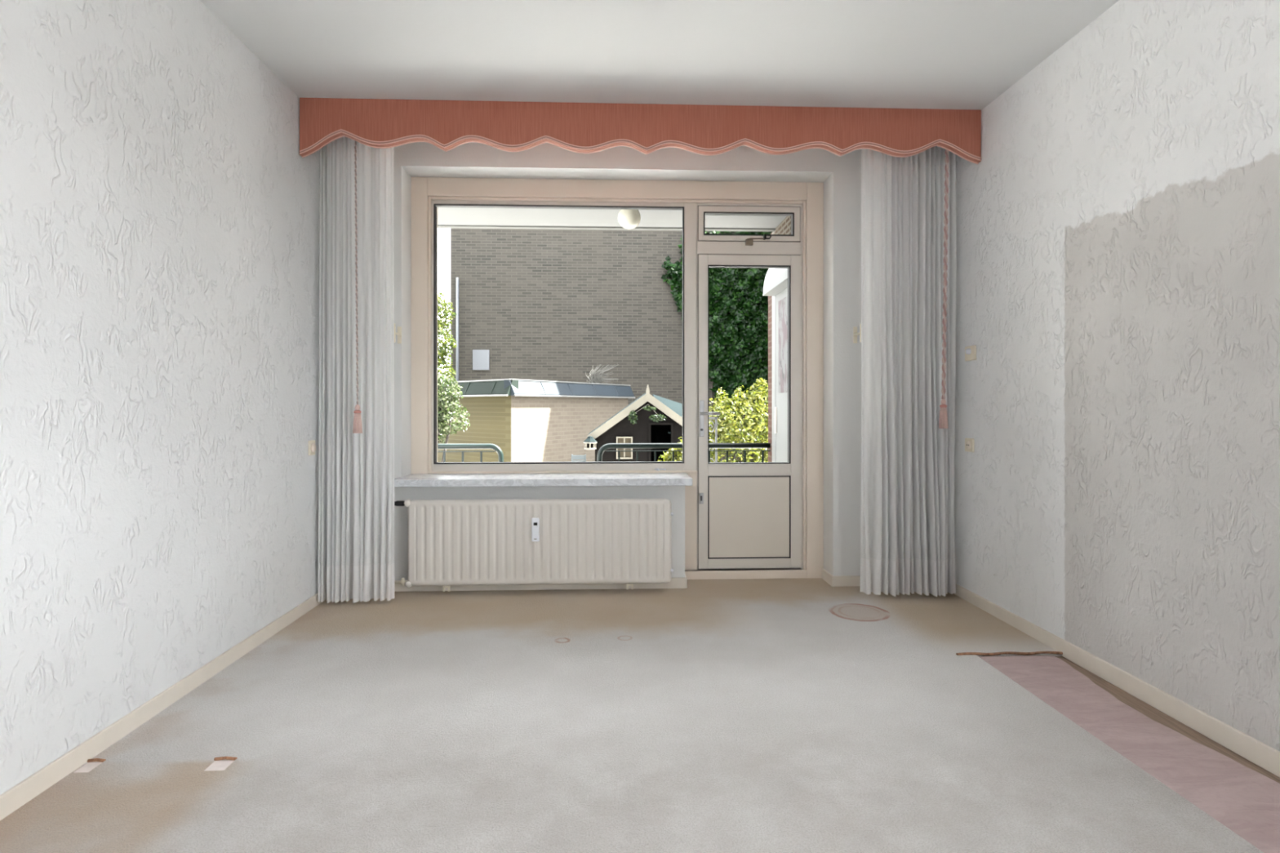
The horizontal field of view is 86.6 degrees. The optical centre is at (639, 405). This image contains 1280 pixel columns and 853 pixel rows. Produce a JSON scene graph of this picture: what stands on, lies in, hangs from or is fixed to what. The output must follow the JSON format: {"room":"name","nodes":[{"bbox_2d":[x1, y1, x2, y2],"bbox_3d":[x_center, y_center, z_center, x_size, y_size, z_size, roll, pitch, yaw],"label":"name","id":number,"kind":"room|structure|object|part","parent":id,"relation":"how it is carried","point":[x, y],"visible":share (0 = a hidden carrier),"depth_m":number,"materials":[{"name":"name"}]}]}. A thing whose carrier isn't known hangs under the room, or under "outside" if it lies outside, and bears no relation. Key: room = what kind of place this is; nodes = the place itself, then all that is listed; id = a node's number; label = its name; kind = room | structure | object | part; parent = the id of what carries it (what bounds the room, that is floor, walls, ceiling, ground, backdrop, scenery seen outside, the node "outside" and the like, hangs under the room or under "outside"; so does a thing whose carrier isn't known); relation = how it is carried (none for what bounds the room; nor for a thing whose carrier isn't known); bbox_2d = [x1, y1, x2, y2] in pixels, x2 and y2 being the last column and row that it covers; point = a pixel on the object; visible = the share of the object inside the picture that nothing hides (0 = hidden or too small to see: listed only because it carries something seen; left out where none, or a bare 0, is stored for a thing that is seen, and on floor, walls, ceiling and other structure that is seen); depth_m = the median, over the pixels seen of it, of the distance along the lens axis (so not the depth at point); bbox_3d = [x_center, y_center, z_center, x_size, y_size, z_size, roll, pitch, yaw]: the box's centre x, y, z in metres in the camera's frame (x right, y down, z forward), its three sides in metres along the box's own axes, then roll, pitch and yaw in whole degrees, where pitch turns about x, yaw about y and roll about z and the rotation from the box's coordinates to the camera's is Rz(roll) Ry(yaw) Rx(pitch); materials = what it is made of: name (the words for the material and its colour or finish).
{"room":"empty living room","nodes":[
{"label":"empty living room","id":0,"kind":"room"},
{"bbox_2d":[0,0,319,795],"bbox_3d":[-1.765,-0.244,0.579,0.220,2.712,7.700,0,0,-2],"label":"wall","id":1,"kind":"structure","parent":0,"point":[160,202],"depth_m":2.35,"materials":[{"name":"white paint"}]},
{"bbox_2d":[0,593,326,821],"bbox_3d":[-1.640,1.075,0.368,0.012,0.074,7.268,0,0,-2],"label":"baseboard","id":2,"kind":"structure","parent":1,"relation":"attached to","point":[19,795],"depth_m":2.29,"materials":[{"name":"beige paint"}]},
{"bbox_2d":[308,440,315,455],"bbox_3d":[-1.772,0.231,3.678,0.018,0.080,0.070,0,0,-2],"label":"wall socket","id":3,"kind":"object","parent":1,"relation":"attached to","point":[312,446],"visible":1,"depth_m":3.66,"materials":[{"name":"beige plastic"}]},
{"bbox_2d":[437,207,786,228],"bbox_3d":[-1.229,-1.887,5.615,14.000,0.220,2.320,0,0,-2],"label":"soffit","id":4,"kind":"structure","parent":0,"point":[446,215],"depth_m":6.49,"materials":[{"name":"grey paint"}]},
{"bbox_2d":[437,224,775,231],"bbox_3d":[-1.276,-1.895,6.764,14.000,0.262,0.080,0,0,-2],"label":"soffit edge","id":5,"kind":"structure","parent":4,"relation":"attached to","point":[514,227],"depth_m":6.78,"materials":[{"name":"grey paint"}]},
{"bbox_2d":[617,208,640,229],"bbox_3d":[-0.090,-1.634,5.751,0.195,0.285,0.195,0,0,-2],"label":"globe lamp","id":6,"kind":"object","parent":4,"relation":"hanging from","point":[628,219],"visible":0.66,"depth_m":5.68,"materials":[{"name":"beige glass"}]},
{"bbox_2d":[393,142,861,580],"bbox_3d":[0.010,-0.244,4.294,3.630,2.712,0.420,0,0,-2],"label":"wall","id":7,"kind":"structure","parent":0,"point":[841,175],"depth_m":4.13,"materials":[{"name":"white paint"}]},
{"bbox_2d":[394,323,401,343],"bbox_3d":[-1.421,-0.415,3.963,0.024,0.110,0.125,0,0,-2],"label":"hook","id":8,"kind":"object","parent":7,"relation":"attached to","point":[398,334],"visible":0.71,"depth_m":4.02,"materials":[{"name":"beige plastic"}]},
{"bbox_3d":[-1.423,-0.415,4.021,0.024,0.100,0.008,0,0,-2],"label":"plate","id":9,"kind":"part","parent":8,"relation":"part of","materials":[{"name":"beige plastic"}]},
{"bbox_2d":[394,498,673,591],"bbox_3d":[-0.618,0.809,3.989,1.625,0.532,0.141,0,0,-2],"label":"radiator","id":10,"kind":"object","parent":7,"relation":"attached to","point":[582,541],"visible":1,"depth_m":3.93,"materials":[{"name":"beige metal"}]},
{"bbox_2d":[531,517,539,559],"bbox_3d":[-0.601,0.830,3.912,0.043,0.361,0.036,0,0,-2],"label":"meter","id":11,"kind":"object","parent":10,"relation":"attached to","point":[535,521],"visible":1,"depth_m":3.90,"materials":[{"name":"white plastic"}]},
{"bbox_3d":[-0.601,0.716,3.909,0.043,0.134,0.027,0,0,-2],"label":"casing","id":12,"kind":"part","parent":11,"relation":"part of","materials":[{"name":"white plastic"}]},
{"bbox_2d":[394,472,692,487],"bbox_3d":[-0.565,0.447,4.080,1.727,0.042,0.340,0,0,-2],"label":"window sill","id":13,"kind":"structure","parent":7,"relation":"attached to","point":[420,480],"depth_m":3.93,"materials":[{"name":"white stone"}]},
{"bbox_2d":[427,200,697,570],"bbox_3d":[-0.483,-0.118,4.347,1.686,2.333,0.174,0,0,-2],"label":"window","id":14,"kind":"structure","parent":7,"relation":"in","point":[688,464],"depth_m":4.31,"materials":[{"name":"grey"}]},
{"bbox_3d":[-0.480,0.422,4.272,1.686,0.016,0.024,0,0,-2],"label":"rail","id":15,"kind":"part","parent":14,"relation":"part of","materials":[{"name":"beige paint"}]},
{"bbox_3d":[0.299,0.733,4.391,0.118,0.630,0.150,0,0,-2],"label":"post","id":16,"kind":"part","parent":14,"relation":"part of","materials":[{"name":"beige paint"}]},
{"bbox_2d":[411,177,823,579],"bbox_3d":[-0.131,-0.153,4.358,2.591,2.530,0.180,0,0,-2],"label":"frame","id":17,"kind":"object","parent":7,"relation":"attached to","point":[424,189],"visible":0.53,"depth_m":4.29,"materials":[{"name":"beige paint"}]},
{"bbox_2d":[394,568,860,591],"bbox_3d":[0.015,1.075,4.173,3.630,0.074,0.202,0,0,-2],"label":"baseboard","id":18,"kind":"structure","parent":7,"relation":"attached to","point":[848,580],"depth_m":4.06,"materials":[{"name":"beige paint"}]},
{"bbox_2d":[697,253,800,569],"bbox_3d":[0.700,0.042,4.325,0.667,2.007,0.123,0,0,-2],"label":"door","id":19,"kind":"structure","parent":7,"relation":"in","point":[749,513],"depth_m":4.33,"materials":[{"name":"grey"}]},
{"bbox_3d":[0.390,0.592,4.312,0.027,0.070,0.006,0,0,-2],"label":"lock plate","id":20,"kind":"part","parent":19,"relation":"part of","materials":[{"name":"silver metal"}]},
{"bbox_3d":[0.392,0.085,4.311,0.029,0.231,0.008,0,0,-2],"label":"handle plate","id":21,"kind":"part","parent":19,"relation":"part of","materials":[{"name":"silver metal"}]},
{"bbox_3d":[0.441,0.053,4.283,0.118,0.019,0.059,0,0,-2],"label":"lever","id":22,"kind":"part","parent":19,"relation":"part of","materials":[{"name":"silver metal"}]},
{"bbox_3d":[0.696,0.714,4.349,0.516,0.512,0.035,0,0,-2],"label":"panel","id":23,"kind":"part","parent":19,"relation":"part of","materials":[{"name":"beige"}]},
{"bbox_2d":[696,203,802,569],"bbox_3d":[0.700,-0.117,4.346,0.679,2.335,0.103,0,0,-2],"label":"door frame","id":24,"kind":"structure","parent":7,"relation":"in","point":[706,243],"depth_m":4.33,"materials":[{"name":"grey"}]},
{"bbox_3d":[0.696,-1.157,4.357,0.652,0.219,0.059,0,0,-2],"label":"sash","id":25,"kind":"part","parent":24,"relation":"part of","materials":[{"name":"grey"}]},
{"bbox_3d":[0.809,-1.068,4.316,0.048,0.033,0.036,0,0,-2],"label":"stay handle","id":26,"kind":"part","parent":24,"relation":"part of","materials":[{"name":"black metal"}]},
{"bbox_2d":[853,324,861,342],"bbox_3d":[1.312,-0.427,4.074,0.024,0.110,0.125,0,0,-2],"label":"hook","id":27,"kind":"object","parent":7,"relation":"attached to","point":[855,334],"visible":0.73,"depth_m":4.13,"materials":[{"name":"beige plastic"}]},
{"bbox_3d":[1.309,-0.427,4.133,0.024,0.100,0.008,0,0,-2],"label":"plate","id":28,"kind":"part","parent":27,"relation":"part of","materials":[{"name":"beige plastic"}]},
{"bbox_2d":[200,0,1118,110],"bbox_3d":[0.163,-1.700,0.557,4.070,0.200,7.900,0,0,-2],"label":"ceiling","id":29,"kind":"structure","parent":0,"point":[892,54],"depth_m":3.01,"materials":[{"name":"white paint"}]},
{"bbox_2d":[299,97,981,164],"bbox_3d":[0.029,-1.448,3.832,3.626,0.301,0.464,0,0,-2],"label":"pelmet","id":30,"kind":"object","parent":29,"relation":"attached to","point":[380,123],"visible":1,"depth_m":3.60,"materials":[{"name":"fabric"}]},
{"bbox_2d":[317,136,394,603],"bbox_3d":[-1.560,-0.249,3.730,0.402,2.642,0.104,0,0,-2],"label":"curtain","id":31,"kind":"object","parent":30,"relation":"hanging from","point":[356,471],"visible":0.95,"depth_m":3.73,"materials":[{"name":"fabric"}]},
{"bbox_2d":[352,140,362,433],"bbox_3d":[-1.514,-0.710,3.641,0.048,1.721,0.049,0,0,-2],"label":"cord","id":32,"kind":"object","parent":30,"relation":"hanging from","point":[357,428],"visible":0.94,"depth_m":3.64,"materials":[{"name":"pink fabric"}]},
{"bbox_3d":[-1.514,0.012,3.642,0.027,0.033,0.027,0,0,-2],"label":"knob","id":33,"kind":"part","parent":32,"relation":"part of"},
{"bbox_2d":[860,146,956,596],"bbox_3d":[1.540,-0.249,3.886,0.555,2.642,0.167,0,0,0],"label":"curtain","id":34,"kind":"object","parent":30,"relation":"hanging from","point":[908,513],"visible":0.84,"depth_m":3.87,"materials":[{"name":"fabric"}]},
{"bbox_2d":[938,149,949,428],"bbox_3d":[1.686,-0.721,3.772,0.051,1.702,0.050,0,0,-45],"label":"cord","id":35,"kind":"object","parent":30,"relation":"hanging from","point":[943,420],"visible":0.91,"depth_m":3.77,"materials":[{"name":"pink fabric"}]},
{"bbox_3d":[1.684,-0.019,3.772,0.027,0.033,0.027,0,0,-2],"label":"knob","id":36,"kind":"part","parent":35,"relation":"part of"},
{"bbox_2d":[768,232,772,462],"bbox_3d":[1.653,-0.028,7.083,0.600,3.496,0.180,0,0,-2],"label":"brick pier","id":37,"kind":"object","parent":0,"point":[770,297],"visible":0.14,"depth_m":7.07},
{"bbox_2d":[772,216,791,234],"bbox_3d":[1.706,-0.028,5.784,0.600,3.496,2.420,0,0,-2],"label":"wall","id":38,"kind":"structure","parent":0,"point":[784,227],"depth_m":6.46,"materials":[{"name":"brick"}]},
{"bbox_2d":[762,268,787,296],"bbox_3d":[1.336,-1.260,5.899,0.126,0.320,1.880,0,0,-2],"label":"awning","id":39,"kind":"object","parent":38,"relation":"attached to","point":[775,281],"visible":0.33,"depth_m":6.42,"materials":[{"name":"grey paint"}]},
{"bbox_2d":[772,287,787,462],"bbox_3d":[1.386,0.115,6.011,0.022,2.470,1.900,0,0,-2],"label":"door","id":40,"kind":"structure","parent":38,"relation":"in","point":[780,400],"depth_m":6.73,"materials":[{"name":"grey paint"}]},
{"bbox_3d":[1.357,0.115,6.881,0.008,2.470,0.160,0,0,-2],"label":"frame","id":41,"kind":"part","parent":40,"relation":"part of","materials":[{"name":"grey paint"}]},
{"bbox_2d":[778,295,787,392],"bbox_3d":[1.382,-0.570,6.221,0.004,0.900,0.920,0,0,-2],"label":"poster","id":42,"kind":"object","parent":40,"relation":"attached to","point":[783,304],"visible":0.36,"depth_m":6.49,"materials":[{"name":"white paper"}]},
{"bbox_2d":[954,0,1279,751],"bbox_3d":[2.082,-0.244,0.735,0.220,2.712,7.700,0,0,-2],"label":"wall","id":43,"kind":"structure","parent":0,"point":[1117,495],"depth_m":2.58,"materials":[{"name":"white paint"}]},
{"bbox_2d":[964,438,974,452],"bbox_3d":[1.838,0.223,3.796,0.018,0.075,0.084,0,0,-2],"label":"wall socket","id":44,"kind":"object","parent":43,"relation":"attached to","point":[969,442],"visible":1,"depth_m":3.78,"materials":[{"name":"beige plastic"}]},
{"bbox_2d":[964,345,976,360],"bbox_3d":[1.832,-0.289,3.785,0.032,0.081,0.104,0,0,-2],"label":"wall switch","id":45,"kind":"object","parent":43,"relation":"attached to","point":[970,351],"visible":1,"depth_m":3.77,"materials":[{"name":"beige plastic"}]},
{"bbox_3d":[1.827,-0.299,3.785,0.022,0.040,0.040,0,0,-2],"label":"knob","id":46,"kind":"part","parent":45,"relation":"part of","materials":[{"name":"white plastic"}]},
{"bbox_2d":[953,583,1279,777],"bbox_3d":[1.975,1.075,0.515,0.012,0.074,7.268,0,0,-2],"label":"baseboard","id":47,"kind":"structure","parent":43,"relation":"attached to","point":[1256,752],"depth_m":2.52,"materials":[{"name":"beige paint"}]},
{"bbox_2d":[1055,656,1279,783],"bbox_3d":[0.163,1.231,0.557,4.070,0.238,7.900,0,0,-2],"label":"floor","id":48,"kind":"structure","parent":0,"point":[1146,709],"depth_m":2.40,"materials":[{"name":"beige concrete"}]},
{"bbox_2d":[73,762,102,773],"bbox_3d":[-1.678,1.108,2.066,0.049,0.008,0.065,0,0,-2],"label":"felt patch","id":49,"kind":"object","parent":48,"relation":"on","point":[88,766],"visible":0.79,"depth_m":2.07,"materials":[{"name":"beige fabric"}]},
{"bbox_2d":[204,760,234,770],"bbox_3d":[-1.286,1.108,2.077,0.064,0.008,0.065,0,0,-2],"label":"felt patch","id":50,"kind":"object","parent":48,"relation":"on","point":[216,765],"visible":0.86,"depth_m":2.08,"materials":[{"name":"beige fabric"}]},
{"bbox_2d":[0,577,1263,852],"bbox_3d":[0.164,1.101,0.542,3.609,0.022,7.470,0,0,-2],"label":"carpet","id":51,"kind":"object","parent":48,"relation":"on","point":[807,715],"visible":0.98,"depth_m":2.22,"materials":[{"name":"beige carpet"}]},
{"bbox_2d":[978,655,1279,852],"bbox_3d":[1.781,1.107,-0.059,0.352,0.011,6.098,0,0,-2],"label":"floor strip","id":52,"kind":"object","parent":48,"relation":"on","point":[1244,800],"visible":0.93,"depth_m":2.16,"materials":[{"name":"pink carpet"}]},
{"bbox_3d":[-1.675,1.535,5.747,6.120,0.370,2.620,0,0,-2],"label":"floor","id":53,"kind":"structure","parent":0,"visible":0},
{"bbox_2d":[437,443,503,462],"bbox_3d":[-2.406,0.872,6.928,2.076,0.958,0.054,0,0,-2],"label":"railing","id":54,"kind":"object","parent":53,"relation":"on","point":[460,446],"visible":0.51,"depth_m":6.94,"materials":[{"name":"black"}]},
{"bbox_2d":[596,443,770,462],"bbox_3d":[0.453,0.872,7.044,1.853,0.958,0.054,0,0,-2],"label":"railing","id":55,"kind":"object","parent":53,"relation":"on","point":[599,458],"visible":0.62,"depth_m":7.02,"materials":[{"name":"black metal"}]},
{"label":"outside","id":56,"kind":"structure","parent":0,"visible":0},
{"bbox_3d":[-0.712,1.920,17.486,80.000,0.400,85.000,0,0,-2],"label":"ground","id":57,"kind":"structure","parent":56,"visible":0},
{"bbox_2d":[437,291,456,381],"bbox_3d":[-5.679,-0.581,15.254,3.363,4.632,2.012,0,0,-2],"label":"tree","id":58,"kind":"object","parent":57,"relation":"on","point":[442,353],"visible":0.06,"depth_m":14.74,"materials":[{"name":"green plant"}]},
{"bbox_2d":[437,372,470,462],"bbox_3d":[-2.893,0.539,9.001,1.328,2.371,0.907,0,0,-2],"label":"variegated shrub","id":59,"kind":"object","parent":57,"relation":"on","point":[444,415],"visible":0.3,"depth_m":8.82,"materials":[{"name":"green plant"}]},
{"bbox_3d":[-2.792,0.637,8.904,0.651,2.175,0.119,0,0,8],"label":"stem","id":60,"kind":"part","parent":59,"relation":"part of","materials":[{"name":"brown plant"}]},
{"bbox_2d":[437,378,635,462],"bbox_3d":[-2.224,0.648,13.179,2.923,2.143,3.974,0,0,32],"label":"outbuilding","id":61,"kind":"structure","parent":57,"relation":"on","point":[530,420],"depth_m":11.72,"materials":[{"name":"beige brick"}]},
{"bbox_2d":[585,364,617,383],"bbox_3d":[-0.781,-0.639,14.081,0.688,0.422,0.237,0,0,-2],"label":"dry grass","id":62,"kind":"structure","parent":61,"relation":"on","point":[594,379],"depth_m":14.04,"materials":[{"name":"grey plant"}]},
{"bbox_2d":[571,454,586,462],"bbox_3d":[-0.912,1.230,9.991,0.218,0.979,0.480,0,0,-2],"label":"garden chair","id":63,"kind":"object","parent":57,"relation":"on","point":[573,457],"visible":0.12,"depth_m":10.18,"materials":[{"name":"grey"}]},
{"bbox_2d":[450,228,768,462],"bbox_3d":[3.680,-1.715,20.166,17.007,6.870,6.000,0,0,-2],"label":"building","id":64,"kind":"structure","parent":57,"relation":"on","point":[545,304],"depth_m":16.94,"materials":[{"name":"brick"}]},
{"bbox_2d":[456,277,458,381],"bbox_3d":[-4.509,-0.715,16.780,0.065,4.871,0.065,0,0,20],"label":"drainpipe","id":65,"kind":"object","parent":64,"relation":"attached to","point":[457,278],"visible":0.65,"depth_m":16.75,"materials":[{"name":"grey metal"}]},
{"bbox_2d":[472,349,489,369],"bbox_3d":[-3.938,-1.122,16.830,0.408,0.500,0.043,0,0,-2],"label":"notice board","id":66,"kind":"object","parent":64,"relation":"attached to","point":[481,357],"visible":1,"depth_m":16.81,"materials":[{"name":"grey"}]},
{"bbox_2d":[661,231,772,460],"bbox_3d":[3.476,-1.672,16.953,5.910,6.789,0.493,0,0,-2],"label":"ivy","id":67,"kind":"object","parent":64,"relation":"attached to","point":[735,362],"visible":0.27,"depth_m":16.90,"materials":[{"name":"green plant"}]},
{"bbox_3d":[4.103,-0.389,17.151,4.642,4.224,0.057,0,0,-2],"label":"stem","id":68,"kind":"part","parent":67,"relation":"part of","materials":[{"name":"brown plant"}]},
{"bbox_2d":[586,384,682,462],"bbox_3d":[0.084,0.724,9.605,1.616,1.993,1.212,0,0,-2],"label":"shed","id":69,"kind":"object","parent":57,"relation":"on","point":[618,428],"visible":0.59,"depth_m":9.06,"materials":[{"name":"black wood"}]},
{"bbox_2d":[583,435,596,449],"bbox_3d":[-0.653,0.492,8.911,0.166,0.177,0.166,0,0,20],"label":"birdhouse","id":70,"kind":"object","parent":69,"relation":"attached to","point":[589,442],"visible":1,"depth_m":8.87,"materials":[{"name":"grey paint"}]},
{"bbox_3d":[-0.208,0.568,9.053,0.180,0.259,0.009,0,0,-2],"label":"pane","id":71,"kind":"part","parent":69,"relation":"part of","materials":[{"name":"black"}]},
{"bbox_2d":[627,404,666,424],"bbox_3d":[0.099,0.120,8.964,0.516,0.271,0.129,0,0,-2],"label":"hanging plant","id":72,"kind":"object","parent":69,"relation":"hanging from","point":[633,421],"visible":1,"depth_m":8.95,"materials":[{"name":"green plant"}]},
{"bbox_3d":[0.278,0.994,9.158,0.263,1.453,0.038,0,0,-2],"label":"doorway","id":73,"kind":"part","parent":69,"relation":"part of","materials":[{"name":"black"}]},
{"bbox_3d":[0.281,0.976,9.076,0.333,1.488,0.025,0,0,-2],"label":"door frame","id":74,"kind":"part","parent":69,"relation":"part of","materials":[{"name":"black wood"}]},
{"bbox_2d":[657,436,682,461],"bbox_3d":[0.522,1.036,7.917,0.698,1.374,0.557,0,0,-2],"label":"shrub","id":75,"kind":"object","parent":57,"relation":"on","point":[678,455],"visible":0.07,"depth_m":7.87,"materials":[{"name":"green plant"}]},
{"bbox_2d":[709,417,717,462],"bbox_3d":[0.730,0.926,7.586,0.266,1.588,0.022,0,0,-2],"label":"trellis","id":76,"kind":"object","parent":57,"relation":"on","point":[715,424],"visible":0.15,"depth_m":7.58,"materials":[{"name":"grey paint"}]},
{"bbox_3d":[0.852,0.926,7.591,0.022,1.588,0.022,0,0,-2],"label":"post","id":77,"kind":"part","parent":76,"relation":"part of","materials":[{"name":"grey paint"}]},
{"bbox_2d":[709,377,768,462],"bbox_3d":[1.773,0.648,11.115,2.144,2.176,1.265,0,0,-15],"label":"bush","id":78,"kind":"object","parent":57,"relation":"on","point":[755,429],"visible":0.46,"depth_m":10.85,"materials":[{"name":"green plant"}]}
]}

